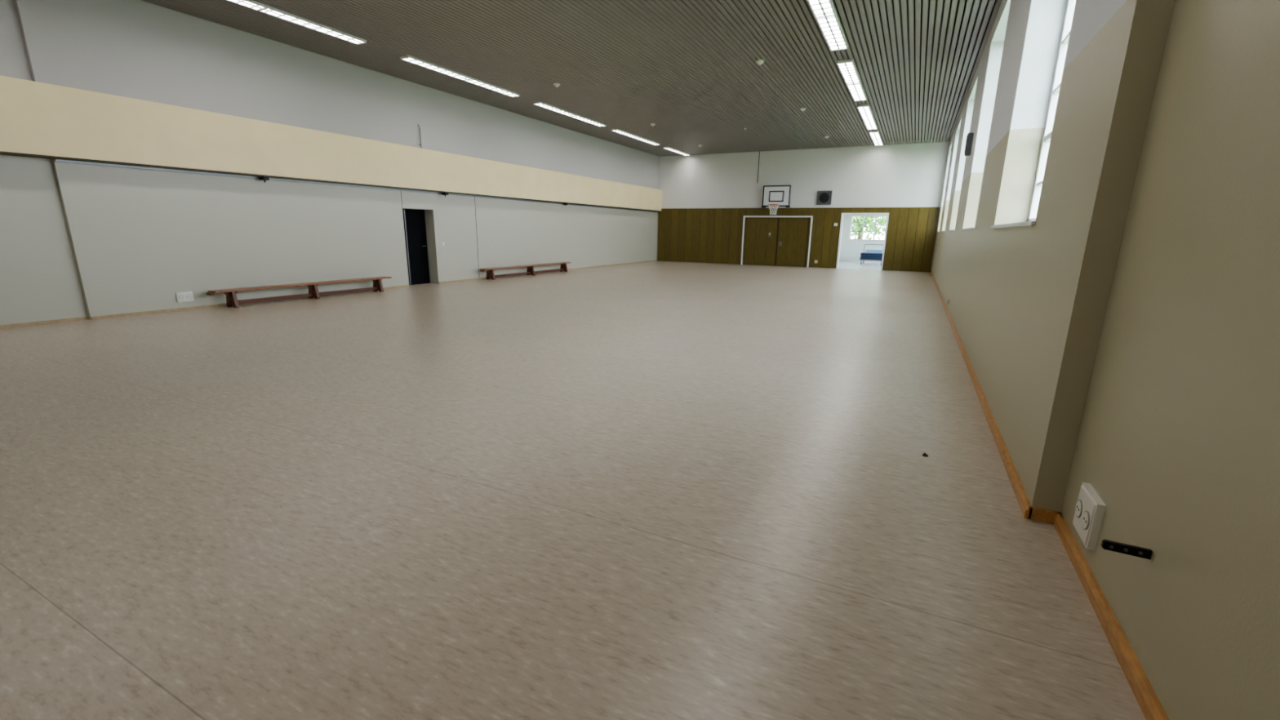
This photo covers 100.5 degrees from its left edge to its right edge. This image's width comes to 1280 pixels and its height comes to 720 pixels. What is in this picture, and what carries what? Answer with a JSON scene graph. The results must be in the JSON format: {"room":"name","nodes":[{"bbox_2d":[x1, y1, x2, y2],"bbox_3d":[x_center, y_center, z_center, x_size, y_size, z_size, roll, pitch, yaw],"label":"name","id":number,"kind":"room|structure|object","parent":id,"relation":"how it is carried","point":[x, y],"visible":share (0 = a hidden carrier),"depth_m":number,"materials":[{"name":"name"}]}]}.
{"room":"school gymnasium","nodes":[
{"label":"school gymnasium","id":0,"kind":"room"},
{"bbox_2d":[0,0,659,324],"bbox_3d":[-5.384,-4.685,14.524,0.453,5.060,27.520,8,15,26],"label":"wall","id":1,"kind":"structure","parent":0,"point":[77,240],"depth_m":10.01,"materials":[{"name":"paint"}]},
{"bbox_2d":[175,291,194,302],"bbox_3d":[-8.066,-1.119,9.425,0.042,0.172,0.251,8,15,26],"label":"wall socket","id":2,"kind":"object","parent":1,"relation":"attached to","point":[185,296],"visible":1,"depth_m":9.41,"materials":[{"name":"white plastic"}]},
{"bbox_2d":[0,259,657,328],"bbox_3d":[-5.316,-2.198,14.905,0.105,0.050,27.220,8,15,26],"label":"baseboard","id":3,"kind":"structure","parent":1,"relation":"attached to","point":[64,320],"depth_m":9.11,"materials":[{"name":"brown wood"}]},
{"bbox_2d":[0,75,662,211],"bbox_3d":[-5.189,-4.983,14.208,0.275,1.005,27.270,8,15,26],"label":"wall panel","id":4,"kind":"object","parent":1,"relation":"attached to","point":[40,120],"depth_m":9.80,"materials":[{"name":"beige wood"}]},
{"bbox_2d":[53,158,658,212],"bbox_3d":[-3.836,-5.106,16.994,0.030,0.040,21.120,8,15,26],"label":"trim rail","id":5,"kind":"object","parent":1,"relation":"attached to","point":[55,160],"depth_m":10.59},
{"bbox_2d":[259,176,269,182],"bbox_3d":[-7.227,-3.475,10.253,0.140,0.105,0.100,8,15,26],"label":"bracket","id":6,"kind":"object","parent":5,"relation":"attached to","point":[262,178],"depth_m":10.22,"materials":[{"name":"black metal"}]},
{"bbox_2d":[402,208,430,284],"bbox_3d":[-5.963,-2.958,13.995,0.110,1.940,0.970,8,15,26],"label":"door","id":7,"kind":"structure","parent":1,"relation":"in","point":[414,220],"depth_m":14.11,"materials":[{"name":"black"}]},
{"bbox_2d":[417,124,422,148],"bbox_3d":[-5.520,-5.586,13.340,0.059,0.568,0.142,-5,15,-24],"label":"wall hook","id":8,"kind":"object","parent":1,"relation":"attached to","point":[418,125],"visible":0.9,"depth_m":13.36,"materials":[{"name":"grey metal"}]},
{"bbox_2d":[141,0,1002,156],"bbox_3d":[0.320,-6.393,11.107,13.400,0.300,27.620,8,15,26],"label":"ceiling","id":9,"kind":"structure","parent":0,"point":[688,68],"depth_m":10.86,"materials":[{"name":"black metal"}]},
{"bbox_2d":[226,0,366,44],"bbox_3d":[-6.126,-5.732,8.630,0.264,0.090,3.610,8,15,26],"label":"ceiling light","id":10,"kind":"object","parent":9,"relation":"attached to","point":[251,4],"depth_m":9.12,"materials":[{"name":"white plastic"}]},
{"bbox_2d":[400,55,519,97],"bbox_3d":[-4.082,-6.666,12.575,0.264,0.090,3.590,8,15,26],"label":"ceiling light","id":11,"kind":"object","parent":9,"relation":"attached to","point":[415,60],"depth_m":12.26,"materials":[{"name":"white plastic"}]},
{"bbox_2d":[553,83,559,87],"bbox_3d":[-2.029,-6.696,12.988,0.168,0.070,0.168,8,15,26],"label":"smoke detector","id":12,"kind":"object","parent":9,"relation":"attached to","point":[557,85],"visible":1,"depth_m":12.94,"materials":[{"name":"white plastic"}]},
{"bbox_2d":[532,101,606,126],"bbox_3d":[-2.074,-7.583,16.450,0.264,0.090,3.670,8,15,26],"label":"ceiling light","id":13,"kind":"object","parent":9,"relation":"attached to","point":[540,104],"depth_m":16.18,"materials":[{"name":"white plastic"}]},
{"bbox_2d":[610,128,660,145],"bbox_3d":[-0.093,-8.489,20.273,0.264,0.090,3.630,8,15,26],"label":"ceiling light","id":14,"kind":"object","parent":9,"relation":"attached to","point":[618,131],"depth_m":20.02,"materials":[{"name":"white plastic"}]},
{"bbox_2d":[662,146,690,155],"bbox_3d":[1.664,-9.292,23.666,0.264,0.090,2.520,8,15,26],"label":"ceiling light","id":15,"kind":"object","parent":9,"relation":"attached to","point":[666,148],"depth_m":23.54,"materials":[{"name":"white plastic"}]},
{"bbox_2d":[755,59,764,65],"bbox_3d":[2.481,-6.149,11.012,0.168,0.070,0.168,8,15,26],"label":"smoke detector","id":16,"kind":"object","parent":9,"relation":"attached to","point":[759,62],"visible":1,"depth_m":10.97,"materials":[{"name":"white plastic"}]},
{"bbox_2d":[807,0,848,51],"bbox_3d":[2.996,-5.593,8.598,0.314,0.090,3.610,8,15,26],"label":"ceiling light","id":17,"kind":"object","parent":9,"relation":"attached to","point":[824,11],"depth_m":8.92,"materials":[{"name":"white plastic"}]},
{"bbox_2d":[836,57,866,101],"bbox_3d":[5.004,-6.510,12.473,0.314,0.090,3.610,8,15,26],"label":"ceiling light","id":18,"kind":"object","parent":9,"relation":"attached to","point":[847,68],"depth_m":12.13,"materials":[{"name":"white plastic"}]},
{"bbox_2d":[857,103,877,129],"bbox_3d":[6.989,-7.417,16.305,0.314,0.090,3.690,8,15,26],"label":"ceiling light","id":19,"kind":"object","parent":9,"relation":"attached to","point":[865,112],"depth_m":16.01,"materials":[{"name":"white plastic"}]},
{"bbox_2d":[868,129,883,145],"bbox_3d":[8.783,-8.237,19.768,0.314,0.090,3.120,8,15,26],"label":"ceiling light","id":20,"kind":"object","parent":9,"relation":"attached to","point":[875,136],"depth_m":19.54,"materials":[{"name":"white plastic"}]},
{"bbox_2d":[0,261,1146,719],"bbox_3d":[1.550,-2.075,15.163,13.900,0.120,34.400,8,15,26],"label":"floor","id":21,"kind":"structure","parent":0,"point":[652,490],"depth_m":2.86,"materials":[{"name":"beige laminate"}]},
{"bbox_2d":[206,276,391,307],"bbox_3d":[-6.881,-1.453,11.173,0.300,0.330,3.740,8,15,26],"label":"bench","id":22,"kind":"object","parent":21,"relation":"on","point":[232,300],"visible":1,"depth_m":10.90,"materials":[{"name":"brown wood"}]},
{"bbox_2d":[480,262,571,279],"bbox_3d":[-3.612,-2.947,17.482,0.300,0.330,4.460,8,15,26],"label":"bench","id":23,"kind":"object","parent":21,"relation":"on","point":[490,272],"visible":1,"depth_m":17.23,"materials":[{"name":"brown wood"}]},
{"bbox_2d":[740,215,813,267],"bbox_3d":[6.075,-5.320,23.852,3.040,2.190,0.149,8,15,26],"label":"goal","id":24,"kind":"object","parent":21,"relation":"on","point":[744,216],"visible":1,"depth_m":23.46,"materials":[{"name":"white paint"}]},
{"bbox_2d":[859,244,884,265],"bbox_3d":[11.546,-5.231,26.385,1.050,0.967,1.400,8,15,26],"label":"bench","id":25,"kind":"object","parent":21,"relation":"on","point":[873,255],"visible":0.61,"depth_m":25.91,"materials":[{"name":"blue metal"}]},
{"bbox_2d":[658,138,950,272],"bbox_3d":[6.534,-6.720,23.559,13.400,5.060,0.250,8,15,26],"label":"wall","id":26,"kind":"structure","parent":0,"point":[909,175],"depth_m":22.70,"materials":[{"name":"paint"}]},
{"bbox_2d":[756,151,759,185],"bbox_3d":[5.256,-8.493,23.641,0.065,1.430,0.030,8,15,26],"label":"trim","id":27,"kind":"structure","parent":26,"relation":"attached to","point":[759,152],"depth_m":23.66,"materials":[{"name":"grey metal"}]},
{"bbox_2d":[743,217,808,266],"bbox_3d":[6.068,-5.319,23.930,2.760,2.110,0.078,8,15,26],"label":"door","id":28,"kind":"structure","parent":26,"relation":"in","point":[769,241],"depth_m":23.90,"materials":[{"name":"brown wood"}]},
{"bbox_2d":[761,185,791,214],"bbox_3d":[5.938,-6.981,23.292,1.058,1.243,1.029,-5,15,-22],"label":"basketball hoop","id":29,"kind":"object","parent":26,"relation":"attached to","point":[773,196],"visible":1,"depth_m":23.18,"materials":[{"name":"white paint"}]},
{"bbox_2d":[657,207,939,272],"bbox_3d":[6.299,-5.482,23.801,12.155,2.525,0.049,8,15,26],"label":"panelling","id":30,"kind":"object","parent":26,"relation":"attached to","point":[698,235],"depth_m":23.32,"materials":[{"name":"brown wood"}]},
{"bbox_2d":[816,191,832,204],"bbox_3d":[7.838,-6.900,22.668,0.600,0.570,0.050,8,15,26],"label":"speaker","id":31,"kind":"object","parent":26,"relation":"in","point":[824,197],"visible":1,"depth_m":22.65,"materials":[{"name":"grey metal"}]},
{"bbox_2d":[835,213,888,270],"bbox_3d":[9.367,-5.001,22.464,1.830,2.320,0.310,8,15,26],"label":"doorway","id":32,"kind":"structure","parent":26,"relation":"in","point":[842,214],"depth_m":22.24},
{"bbox_2d":[839,214,887,262],"bbox_3d":[12.238,-6.650,28.165,6.200,2.900,0.300,8,15,26],"label":"wall","id":33,"kind":"structure","parent":0,"point":[850,251],"depth_m":28.52,"materials":[{"name":"white paint"}]},
{"bbox_2d":[848,215,887,241],"bbox_3d":[12.072,-6.948,28.088,1.860,1.330,0.220,8,15,26],"label":"window","id":34,"kind":"structure","parent":33,"relation":"in","point":[863,223],"depth_m":28.17,"materials":[{"name":"white paint"}]},
{"bbox_2d":[931,0,1279,719],"bbox_3d":[5.866,-3.153,8.914,0.500,5.060,27.270,8,15,26],"label":"wall","id":35,"kind":"structure","parent":0,"point":[1124,342],"depth_m":2.13,"materials":[{"name":"paint"}]},
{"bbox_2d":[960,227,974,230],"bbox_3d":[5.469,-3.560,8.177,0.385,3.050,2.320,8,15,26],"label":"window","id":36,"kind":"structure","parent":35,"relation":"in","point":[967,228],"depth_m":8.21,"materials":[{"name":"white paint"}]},
{"bbox_2d":[964,132,973,155],"bbox_3d":[6.203,-4.063,10.049,0.100,0.400,0.120,8,15,26],"label":"wall speaker","id":37,"kind":"object","parent":35,"relation":"attached to","point":[970,135],"visible":1,"depth_m":10.00,"materials":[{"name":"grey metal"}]},
{"bbox_2d":[991,0,1075,228],"bbox_3d":[3.466,-2.645,4.311,0.385,3.050,2.320,8,15,26],"label":"window","id":38,"kind":"structure","parent":35,"relation":"in","point":[1070,6],"depth_m":5.24,"materials":[{"name":"white paint"}]},
{"bbox_2d":[930,271,1168,719],"bbox_3d":[5.642,-0.745,9.571,0.158,0.065,27.220,8,15,26],"label":"baseboard","id":39,"kind":"structure","parent":35,"relation":"attached to","point":[1146,697],"depth_m":2.37,"materials":[{"name":"brown wood"}]},
{"bbox_2d":[1072,482,1106,551],"bbox_3d":[2.003,0.689,2.351,0.042,0.255,0.342,8,15,26],"label":"wall socket","id":40,"kind":"object","parent":35,"relation":"attached to","point":[1090,508],"visible":1,"depth_m":2.34,"materials":[{"name":"white plastic"}]},
{"bbox_2d":[1101,539,1152,559],"bbox_3d":[1.732,0.674,1.897,0.135,0.034,0.017,8,15,26],"label":"wall bracket","id":41,"kind":"object","parent":35,"relation":"attached to","point":[1140,552],"visible":1,"depth_m":1.89,"materials":[{"name":"black metal"}]},
{"label":"outside","id":42,"kind":"structure","parent":0,"visible":0},
{"bbox_3d":[6.724,-1.094,13.520,120.000,0.100,150.000,8,15,26],"label":"ground","id":43,"kind":"structure","parent":42,"visible":0},
{"bbox_2d":[850,216,887,239],"bbox_3d":[14.214,-8.704,34.244,4.726,5.061,4.589,8,15,26],"label":"tree","id":44,"kind":"object","parent":43,"relation":"on","point":[869,220],"visible":0.12,"depth_m":33.73,"materials":[{"name":"green plant"}]}
]}

